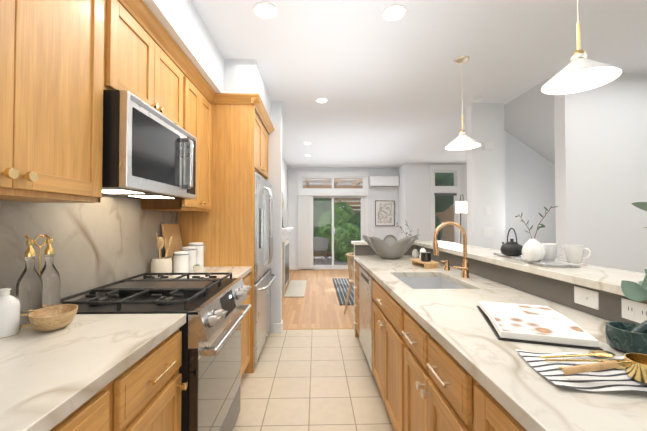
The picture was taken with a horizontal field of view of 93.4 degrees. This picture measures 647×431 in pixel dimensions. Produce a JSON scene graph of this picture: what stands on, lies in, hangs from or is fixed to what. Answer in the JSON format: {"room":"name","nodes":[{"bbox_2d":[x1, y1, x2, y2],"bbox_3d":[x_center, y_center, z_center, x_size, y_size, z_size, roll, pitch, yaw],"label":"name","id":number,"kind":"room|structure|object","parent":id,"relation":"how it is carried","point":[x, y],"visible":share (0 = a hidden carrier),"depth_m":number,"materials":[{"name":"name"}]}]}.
{"room":"kitchen","nodes":[
{"label":"kitchen","id":0,"kind":"room"},
{"bbox_2d":[232,269,393,430],"bbox_3d":[1.318,1.387,3.278,5.600,0.054,10.200,0,-1,-1],"label":"floor","id":1,"kind":"structure","parent":0,"point":[312,371],"depth_m":2.58,"materials":[{"name":"tile"}]},
{"bbox_2d":[44,368,123,430],"bbox_3d":[-0.888,0.880,0.506,0.639,0.875,0.655,0,-1,-1],"label":"base cabinet","id":2,"kind":"object","parent":1,"relation":"on","point":[102,409],"depth_m":0.79,"materials":[{"name":"brown wood"}]},
{"bbox_2d":[60,272,250,430],"bbox_3d":[-0.839,0.856,1.666,0.744,0.962,0.760,0,-1,-1],"label":"range","id":3,"kind":"object","parent":1,"relation":"on","point":[211,307],"visible":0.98,"depth_m":1.50,"materials":[{"name":"silver metal"}]},
{"bbox_2d":[124,320,187,430],"bbox_3d":[-0.902,0.889,1.057,0.639,0.875,0.447,0,-1,-1],"label":"base cabinet","id":4,"kind":"object","parent":1,"relation":"on","point":[152,382],"depth_m":1.07,"materials":[{"name":"brown wood"}]},
{"bbox_2d":[0,314,185,430],"bbox_3d":[-0.881,0.426,0.712,0.628,0.040,1.152,0,-1,-1],"label":"countertop","id":5,"kind":"structure","parent":4,"relation":"on","point":[43,374],"depth_m":0.87,"materials":[{"name":"white stone"}]},
{"bbox_2d":[0,288,20,337],"bbox_3d":[-1.101,0.332,1.053,0.078,0.158,0.078,0,-1,-1],"label":"bottle","id":6,"kind":"object","parent":5,"relation":"on","point":[10,305],"visible":1,"depth_m":1.04,"materials":[{"name":"white ceramic"}]},
{"bbox_2d":[16,234,61,327],"bbox_3d":[-1.125,0.243,1.208,0.098,0.337,0.186,0,-1,-1],"label":"caddy","id":7,"kind":"object","parent":5,"relation":"on","point":[35,290],"visible":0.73,"depth_m":1.17,"materials":[{"name":"clear glass"}]},
{"bbox_2d":[28,304,77,331],"bbox_3d":[-0.993,0.381,1.125,0.144,0.062,0.177,0,-1,-1],"label":"bowl","id":8,"kind":"object","parent":5,"relation":"on","point":[52,318],"visible":1,"depth_m":1.10,"materials":[{"name":"brown wood"}]},
{"bbox_2d":[240,272,251,377],"bbox_3d":[-0.935,0.910,2.328,0.639,0.875,0.565,0,-1,-1],"label":"base cabinet","id":9,"kind":"object","parent":1,"relation":"on","point":[246,323],"depth_m":2.52,"materials":[{"name":"brown wood"}]},
{"bbox_2d":[152,264,251,277],"bbox_3d":[-0.922,0.452,2.336,0.628,0.040,0.565,0,-1,-1],"label":"countertop","id":10,"kind":"structure","parent":9,"relation":"on","point":[237,270],"depth_m":2.41,"materials":[{"name":"white stone"}]},
{"bbox_2d":[151,233,172,276],"bbox_3d":[-1.144,0.274,2.168,0.145,0.310,0.136,0,-1,-1],"label":"utensil crock","id":11,"kind":"object","parent":10,"relation":"on","point":[160,264],"visible":0.9,"depth_m":2.13,"materials":[{"name":"beige ceramic"}]},
{"bbox_2d":[161,224,182,271],"bbox_3d":[-1.193,0.249,2.432,0.073,0.366,0.280,0,-1,-1],"label":"cutting board","id":12,"kind":"object","parent":10,"relation":"on","point":[169,231],"visible":0.56,"depth_m":2.40,"materials":[{"name":"brown wood"}]},
{"bbox_2d":[173,251,190,272],"bbox_3d":[-1.076,0.350,2.318,0.127,0.163,0.114,0,-1,-1],"label":"canister","id":13,"kind":"object","parent":10,"relation":"on","point":[181,259],"visible":0.98,"depth_m":2.27,"materials":[{"name":"white ceramic"}]},
{"bbox_2d":[181,246,197,270],"bbox_3d":[-1.069,0.340,2.439,0.135,0.188,0.122,0,-1,-1],"label":"canister","id":14,"kind":"object","parent":10,"relation":"on","point":[192,251],"visible":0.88,"depth_m":2.40,"materials":[{"name":"white ceramic"}]},
{"bbox_2d":[188,242,204,267],"bbox_3d":[-1.057,0.329,2.544,0.139,0.213,0.126,0,-1,-1],"label":"canister","id":15,"kind":"object","parent":10,"relation":"on","point":[200,246],"visible":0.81,"depth_m":2.51,"materials":[{"name":"white ceramic"}]},
{"bbox_2d":[193,264,200,271],"bbox_3d":[-0.984,0.405,2.365,0.060,0.055,0.059,0,-1,-1],"label":"succulent pot","id":16,"kind":"object","parent":10,"relation":"on","point":[196,267],"visible":1,"depth_m":2.35,"materials":[{"name":"beige ceramic"}]},
{"bbox_2d":[254,171,275,363],"bbox_3d":[-0.883,0.485,3.102,0.730,1.750,0.906,0,-1,-1],"label":"fridge","id":17,"kind":"object","parent":1,"relation":"on","point":[263,243],"visible":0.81,"depth_m":2.96,"materials":[{"name":"silver metal"}]},
{"bbox_2d":[282,227,293,294],"bbox_3d":[-0.762,0.821,5.885,0.270,1.170,1.560,0,-1,-1],"label":"fireplace","id":18,"kind":"object","parent":1,"relation":"on","point":[285,257],"visible":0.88,"depth_m":5.62,"materials":[{"name":"white"}]},
{"bbox_2d":[282,192,286,227],"bbox_3d":[-0.797,-0.201,5.901,0.120,0.875,0.660,0,-1,-1],"label":"arched mirror","id":19,"kind":"object","parent":18,"relation":"on","point":[284,218],"visible":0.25,"depth_m":5.93,"materials":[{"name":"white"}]},
{"bbox_2d":[284,280,306,297],"bbox_3d":[-0.518,1.396,5.882,0.340,0.020,1.400,0,-1,-1],"label":"hearth pad","id":20,"kind":"object","parent":1,"relation":"on","point":[295,288],"visible":1,"depth_m":5.70,"materials":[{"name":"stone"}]},
{"bbox_2d":[332,278,353,304],"bbox_3d":[1.389,1.399,5.805,2.330,0.012,2.150,0,-1,-1],"label":"rug","id":21,"kind":"object","parent":1,"relation":"on","point":[341,285],"visible":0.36,"depth_m":5.66,"materials":[{"name":"fabric"}]},
{"bbox_2d":[344,252,353,314],"bbox_3d":[0.575,0.963,4.419,0.534,0.818,0.537,0,-1,9],"label":"dining chair","id":22,"kind":"object","parent":1,"relation":"on","point":[350,256],"visible":0.42,"depth_m":4.31,"materials":[{"name":"brown wood"}]},
{"bbox_2d":[359,264,373,372],"bbox_3d":[0.700,0.921,2.763,0.662,0.868,0.684,0,-1,-1],"label":"dishwasher","id":23,"kind":"object","parent":1,"relation":"on","point":[366,299],"visible":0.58,"depth_m":2.65,"materials":[{"name":"silver metal"}]},
{"bbox_2d":[355,261,411,336],"bbox_3d":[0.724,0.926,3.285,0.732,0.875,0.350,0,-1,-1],"label":"base cabinet","id":24,"kind":"object","parent":1,"relation":"on","point":[378,293],"depth_m":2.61,"materials":[{"name":"brown wood"}]},
{"bbox_2d":[372,301,398,430],"bbox_3d":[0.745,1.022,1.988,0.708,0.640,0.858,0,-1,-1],"label":"base cabinet","id":25,"kind":"object","parent":1,"relation":"on","point":[385,314],"depth_m":1.90,"materials":[{"name":"brown wood"}]},
{"bbox_2d":[399,305,414,430],"bbox_3d":[0.760,0.895,1.370,0.708,0.875,0.418,0,-1,-1],"label":"base cabinet","id":26,"kind":"object","parent":1,"relation":"on","point":[406,322],"depth_m":1.49,"materials":[{"name":"brown wood"}]},
{"bbox_2d":[415,321,462,430],"bbox_3d":[0.768,0.890,1.081,0.708,0.875,0.400,0,-1,-1],"label":"base cabinet","id":27,"kind":"object","parent":1,"relation":"on","point":[445,360],"depth_m":1.13,"materials":[{"name":"brown wood"}]},
{"bbox_2d":[455,194,466,243],"bbox_3d":[2.967,0.484,6.519,0.308,1.866,0.414,0,-1,-1],"label":"floor lamp","id":28,"kind":"object","parent":1,"relation":"on","point":[461,207],"visible":0.56,"depth_m":6.38,"materials":[{"name":"white fabric"}]},
{"bbox_2d":[463,365,530,430],"bbox_3d":[0.778,0.883,0.661,0.708,0.875,0.440,0,-1,-1],"label":"base cabinet","id":29,"kind":"object","parent":1,"relation":"on","point":[482,411],"depth_m":0.81,"materials":[{"name":"brown wood"}]},
{"bbox_2d":[415,245,646,323],"bbox_3d":[1.230,0.816,1.484,0.188,1.035,4.200,0,-1,-1],"label":"backsplash","id":30,"kind":"structure","parent":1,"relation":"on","point":[482,275],"depth_m":1.51,"materials":[{"name":"grey stone"}]},
{"bbox_2d":[351,241,414,244],"bbox_3d":[0.679,0.315,3.514,0.697,0.035,0.190,0,-1,-1],"label":"countertop","id":31,"kind":"structure","parent":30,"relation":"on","point":[352,242],"depth_m":3.41,"materials":[{"name":"white stone"}]},
{"bbox_2d":[355,257,646,430],"bbox_3d":[0.748,0.444,1.763,0.717,0.040,3.370,0,-1,-1],"label":"countertop","id":32,"kind":"structure","parent":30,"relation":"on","point":[454,317],"depth_m":0.93,"materials":[{"name":"white stone"}]},
{"bbox_2d":[362,235,418,258],"bbox_3d":[0.706,0.326,3.167,0.604,0.239,0.422,0,-1,-1],"label":"bowl","id":33,"kind":"object","parent":32,"relation":"on","point":[389,247],"visible":1,"depth_m":3.04,"materials":[{"name":"grey ceramic"}]},
{"bbox_2d":[410,258,439,268],"bbox_3d":[0.865,0.412,2.622,0.130,0.050,0.280,0,-1,-9],"label":"tray","id":34,"kind":"object","parent":32,"relation":"on","point":[430,265],"visible":0.81,"depth_m":2.50,"materials":[{"name":"brown wood"}]},
{"bbox_2d":[421,252,430,261],"bbox_3d":[0.866,0.348,2.578,0.084,0.075,0.084,0,-1,-1],"label":"candle jar","id":35,"kind":"object","parent":34,"relation":"on","point":[425,256],"visible":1,"depth_m":2.54,"materials":[{"name":"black glass"}]},
{"bbox_2d":[397,277,466,288],"bbox_3d":[0.710,0.561,2.048,0.412,0.184,0.587,0,-1,-1],"label":"sink","id":36,"kind":"object","parent":32,"relation":"in","point":[427,283],"visible":0.1,"depth_m":2.34,"materials":[{"name":"silver metal"}]},
{"bbox_2d":[441,260,449,270],"bbox_3d":[0.964,0.395,2.414,0.071,0.078,0.042,0,-1,-1],"label":"soap dispenser","id":37,"kind":"object","parent":32,"relation":"on","point":[446,267],"visible":1,"depth_m":2.40,"materials":[{"name":"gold metal"}]},
{"bbox_2d":[433,222,469,277],"bbox_3d":[0.885,0.235,2.104,0.252,0.387,0.076,0,-1,-1],"label":"faucet","id":38,"kind":"object","parent":32,"relation":"on","point":[465,269],"visible":1,"depth_m":2.10,"materials":[{"name":"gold metal"}]},
{"bbox_2d":[477,301,602,349],"bbox_3d":[0.772,0.394,1.159,0.280,0.038,0.410,0,-1,18],"label":"cookbook","id":39,"kind":"object","parent":32,"relation":"on","point":[536,324],"visible":1,"depth_m":1.05,"materials":[{"name":"white paper"}]},
{"bbox_2d":[516,349,646,392],"bbox_3d":[0.742,0.399,0.778,0.380,0.008,0.200,0,-1,9],"label":"striped towel","id":40,"kind":"object","parent":32,"relation":"on","point":[613,379],"visible":0.62,"depth_m":0.76,"materials":[{"name":"white fabric"}]},
{"bbox_2d":[540,350,624,368],"bbox_3d":[0.711,0.389,0.830,0.220,0.011,0.100,0,-1,-1],"label":"flatware","id":41,"kind":"object","parent":40,"relation":"on","point":[602,353],"visible":0.67,"depth_m":0.84,"materials":[{"name":"brown metal"}]},
{"bbox_2d":[562,353,646,383],"bbox_3d":[0.703,0.369,0.728,0.234,0.045,0.084,0,-1,-1],"label":"measuring cup","id":42,"kind":"object","parent":40,"relation":"on","point":[635,364],"visible":0.98,"depth_m":0.73,"materials":[{"name":"gold metal"}]},
{"bbox_2d":[605,320,646,354],"bbox_3d":[0.942,0.348,0.929,0.128,0.121,0.120,0,-1,-1],"label":"mortar","id":43,"kind":"object","parent":32,"relation":"on","point":[625,337],"visible":0.98,"depth_m":0.91,"materials":[{"name":"green stone"}]},
{"bbox_2d":[621,202,646,301],"bbox_3d":[0.883,0.135,0.629,0.385,0.539,0.324,0,-1,-1],"label":"plant","id":44,"kind":"object","parent":32,"relation":"on","point":[631,290],"visible":1,"depth_m":0.72,"materials":[{"name":"green plant"}]},
{"bbox_2d":[415,241,645,300],"bbox_3d":[1.266,0.282,1.494,0.375,0.035,4.200,0,-1,-1],"label":"countertop","id":45,"kind":"structure","parent":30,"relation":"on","point":[605,279],"depth_m":1.49,"materials":[{"name":"white stone"}]},
{"bbox_2d":[395,220,419,256],"bbox_3d":[0.909,0.245,3.272,0.286,0.404,0.098,0,-1,-1],"label":"sprig","id":46,"kind":"object","parent":45,"relation":"on","point":[415,252],"visible":0.94,"depth_m":3.27,"materials":[{"name":"white"}]},
{"bbox_2d":[494,252,580,266],"bbox_3d":[1.255,0.262,1.854,0.170,0.014,0.600,0,-1,7],"label":"marble board","id":47,"kind":"object","parent":45,"relation":"on","point":[550,263],"visible":0.77,"depth_m":1.63,"materials":[{"name":"white stone"}]},
{"bbox_2d":[500,228,522,255],"bbox_3d":[1.207,0.167,1.973,0.132,0.178,0.169,0,-1,-1],"label":"teapot","id":48,"kind":"object","parent":47,"relation":"on","point":[511,247],"visible":0.98,"depth_m":1.92,"materials":[{"name":"black metal"}]},
{"bbox_2d":[515,206,558,261],"bbox_3d":[1.167,0.102,1.703,0.121,0.301,0.226,0,-1,-1],"label":"ribbed vase","id":49,"kind":"object","parent":47,"relation":"on","point":[532,250],"visible":1,"depth_m":1.66,"materials":[{"name":"white ceramic"}]},
{"bbox_2d":[541,243,564,259],"bbox_3d":[1.294,0.207,1.743,0.103,0.092,0.094,0,-1,-1],"label":"mug","id":50,"kind":"object","parent":47,"relation":"on","point":[551,250],"visible":0.88,"depth_m":1.71,"materials":[{"name":"white ceramic"}]},
{"bbox_2d":[564,244,591,262],"bbox_3d":[1.346,0.205,1.627,0.090,0.092,0.110,0,-1,-1],"label":"mug","id":51,"kind":"object","parent":47,"relation":"on","point":[574,253],"visible":1,"depth_m":1.61,"materials":[{"name":"white ceramic"}]},
{"bbox_2d":[143,0,646,332],"bbox_3d":[1.318,0.003,3.300,5.500,2.721,10.100,0,-1,-1],"label":"wall","id":52,"kind":"structure","parent":0,"point":[579,159],"depth_m":3.00,"materials":[{"name":"white paint"}]},
{"bbox_2d":[0,0,43,199],"bbox_3d":[-1.062,-0.564,0.736,0.302,0.999,0.456,0,-1,-1],"label":"upper cabinet","id":53,"kind":"object","parent":52,"relation":"attached to","point":[21,21],"depth_m":0.93,"materials":[{"name":"brown wood"}]},
{"bbox_2d":[0,0,111,207],"bbox_3d":[-1.071,-0.558,1.072,0.302,0.999,0.456,0,-1,-1],"label":"upper cabinet","id":54,"kind":"object","parent":52,"relation":"attached to","point":[64,64],"depth_m":1.15,"materials":[{"name":"brown wood"}]},
{"bbox_2d":[112,0,163,114],"bbox_3d":[-1.082,-0.796,1.525,0.302,0.509,0.443,0,-1,-1],"label":"upper cabinet","id":55,"kind":"object","parent":52,"relation":"attached to","point":[137,40],"depth_m":1.53,"materials":[{"name":"brown wood"}]},
{"bbox_2d":[102,90,196,198],"bbox_3d":[-1.007,-0.323,1.681,0.421,0.420,0.758,0,-1,-1],"label":"microwave","id":56,"kind":"object","parent":55,"relation":"attached to","point":[149,151],"visible":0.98,"depth_m":1.45,"materials":[{"name":"silver metal"}]},
{"bbox_2d":[136,64,203,211],"bbox_3d":[-1.100,-0.539,2.237,0.302,0.999,0.343,0,-1,-1],"label":"upper cabinet","id":57,"kind":"object","parent":52,"relation":"attached to","point":[195,85],"depth_m":2.27,"materials":[{"name":"brown wood"}]},
{"bbox_2d":[164,36,187,131],"bbox_3d":[-1.090,-0.790,1.848,0.302,0.509,0.443,0,-1,-1],"label":"upper cabinet","id":58,"kind":"object","parent":52,"relation":"attached to","point":[175,66],"depth_m":1.95,"materials":[{"name":"brown wood"}]},
{"bbox_2d":[204,84,215,211],"bbox_3d":[-1.106,-0.535,2.460,0.302,0.999,0.344,0,-1,-1],"label":"upper cabinet","id":59,"kind":"object","parent":52,"relation":"attached to","point":[209,100],"depth_m":2.56,"materials":[{"name":"brown wood"}]},
{"bbox_2d":[216,104,263,175],"bbox_3d":[-0.948,-0.690,2.920,0.642,0.546,0.518,0,-1,-1],"label":"upper cabinet","id":60,"kind":"object","parent":52,"relation":"attached to","point":[239,130],"depth_m":2.64,"materials":[{"name":"brown wood"}]},
{"bbox_2d":[216,124,271,183],"bbox_3d":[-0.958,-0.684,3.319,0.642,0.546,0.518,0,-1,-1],"label":"upper cabinet","id":61,"kind":"object","parent":52,"relation":"attached to","point":[219,179],"depth_m":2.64,"materials":[{"name":"brown wood"}]},
{"bbox_2d":[273,320,282,330],"bbox_3d":[-0.650,1.315,3.674,0.324,0.110,0.017,0,-1,-1],"label":"baseboard","id":62,"kind":"structure","parent":52,"relation":"attached to","point":[277,327],"depth_m":3.54,"materials":[{"name":"white"}]},
{"bbox_2d":[298,192,367,268],"bbox_3d":[0.246,0.393,8.108,1.860,2.020,0.078,0,-1,-1],"label":"vertical blinds","id":63,"kind":"object","parent":52,"relation":"attached to","point":[305,230],"visible":1,"depth_m":8.08,"materials":[{"name":"white"}]},
{"bbox_2d":[296,165,461,269],"bbox_3d":[1.352,0.099,7.883,4.140,2.680,0.858,0,-1,-1],"label":"door frame","id":64,"kind":"structure","parent":52,"relation":"attached to","point":[457,189],"depth_m":8.19,"materials":[{"name":"white wood"}]},
{"bbox_2d":[369,176,398,187],"bbox_3d":[1.611,-0.895,8.124,0.770,0.295,0.198,0,-1,-1],"label":"mini-split air conditioner","id":65,"kind":"object","parent":52,"relation":"attached to","point":[383,181],"visible":1,"depth_m":8.03,"materials":[{"name":"white plastic"}]},
{"bbox_2d":[375,201,394,225],"bbox_3d":[1.649,-0.061,8.195,0.522,0.682,0.028,0,-1,-1],"label":"framed artwork","id":66,"kind":"object","parent":52,"relation":"attached to","point":[384,213],"visible":1,"depth_m":8.20,"materials":[{"name":"white paper"}]},
{"bbox_2d":[434,171,456,242],"bbox_3d":[3.020,-0.016,7.598,0.580,2.200,0.095,0,-1,-1],"label":"window","id":67,"kind":"structure","parent":52,"relation":"in","point":[454,209],"depth_m":7.59,"materials":[{"name":"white glass"}]},
{"bbox_2d":[485,205,490,214],"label":"outlet","id":68,"kind":"object","parent":52,"relation":"attached to","point":[487,207],"depth_m":3.63,"materials":[{"name":"white plastic"}]},
{"bbox_2d":[483,227,492,236],"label":"outlet","id":69,"kind":"object","parent":52,"relation":"attached to","point":[487,231],"depth_m":3.63,"materials":[{"name":"white plastic"}]},
{"bbox_2d":[483,142,493,149],"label":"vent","id":70,"kind":"object","parent":52,"relation":"attached to","point":[486,145],"depth_m":3.62,"materials":[{"name":"white plastic"}]},
{"bbox_2d":[191,0,646,167],"bbox_3d":[1.318,-1.406,3.324,5.600,0.100,10.200,0,-1,-1],"label":"ceiling","id":71,"kind":"structure","parent":0,"point":[394,93],"depth_m":2.64,"materials":[{"name":"white paint"}]},
{"bbox_2d":[252,2,277,19],"bbox_3d":[-0.389,-1.373,2.045,0.166,0.008,0.167,0,-1,-1],"label":"recessed light","id":72,"kind":"object","parent":71,"relation":"in","point":[269,11],"depth_m":2.04,"materials":[{"name":"white plastic"}]},
{"bbox_2d":[316,98,327,102],"bbox_3d":[-0.017,-1.348,3.565,0.130,0.008,0.121,0,-1,-1],"label":"recessed light","id":73,"kind":"object","parent":71,"relation":"in","point":[319,100],"depth_m":3.58,"materials":[{"name":"white"}]},
{"bbox_2d":[381,4,406,21],"bbox_3d":[0.479,-1.372,2.064,0.167,0.008,0.170,0,-1,-1],"label":"recessed light","id":74,"kind":"object","parent":71,"relation":"in","point":[392,13],"depth_m":2.06,"materials":[{"name":"white plastic"}]},
{"bbox_2d":[445,56,480,150],"bbox_3d":[1.212,-0.983,2.664,0.286,0.768,0.286,0,-1,-1],"label":"pendant light","id":75,"kind":"object","parent":71,"relation":"hanging from","point":[462,141],"visible":1,"depth_m":2.65,"materials":[{"name":"white painted metal"},{"name":"brass"}]},
{"bbox_2d":[541,0,621,94],"bbox_3d":[1.186,-1.003,1.423,0.286,0.768,0.286,0,-1,-1],"label":"pendant light","id":76,"kind":"object","parent":71,"relation":"hanging from","point":[580,72],"visible":1,"depth_m":1.42,"materials":[{"name":"white painted metal"},{"name":"brass"}]},
{"label":"outside","id":77,"kind":"structure","parent":0,"visible":0},
{"bbox_2d":[313,257,352,264],"bbox_3d":[1.287,1.516,10.408,7.500,0.050,4.140,0,-1,-1],"label":"ground","id":78,"kind":"structure","parent":77,"point":[318,260],"depth_m":9.59,"materials":[{"name":"grey"}]},
{"bbox_2d":[313,237,328,263],"bbox_3d":[-0.160,1.062,9.498,0.687,0.832,0.687,0,-1,-1],"label":"outdoor chair","id":79,"kind":"object","parent":78,"relation":"on","point":[319,240],"depth_m":9.22,"materials":[{"name":"grey wicker"}]},
{"bbox_2d":[303,173,453,261],"bbox_3d":[1.307,-0.133,9.680,7.500,3.467,2.090,0,-1,-1],"label":"trees","id":80,"kind":"object","parent":78,"relation":"on","point":[443,202],"depth_m":9.85,"materials":[{"name":"green plant"}]}
]}

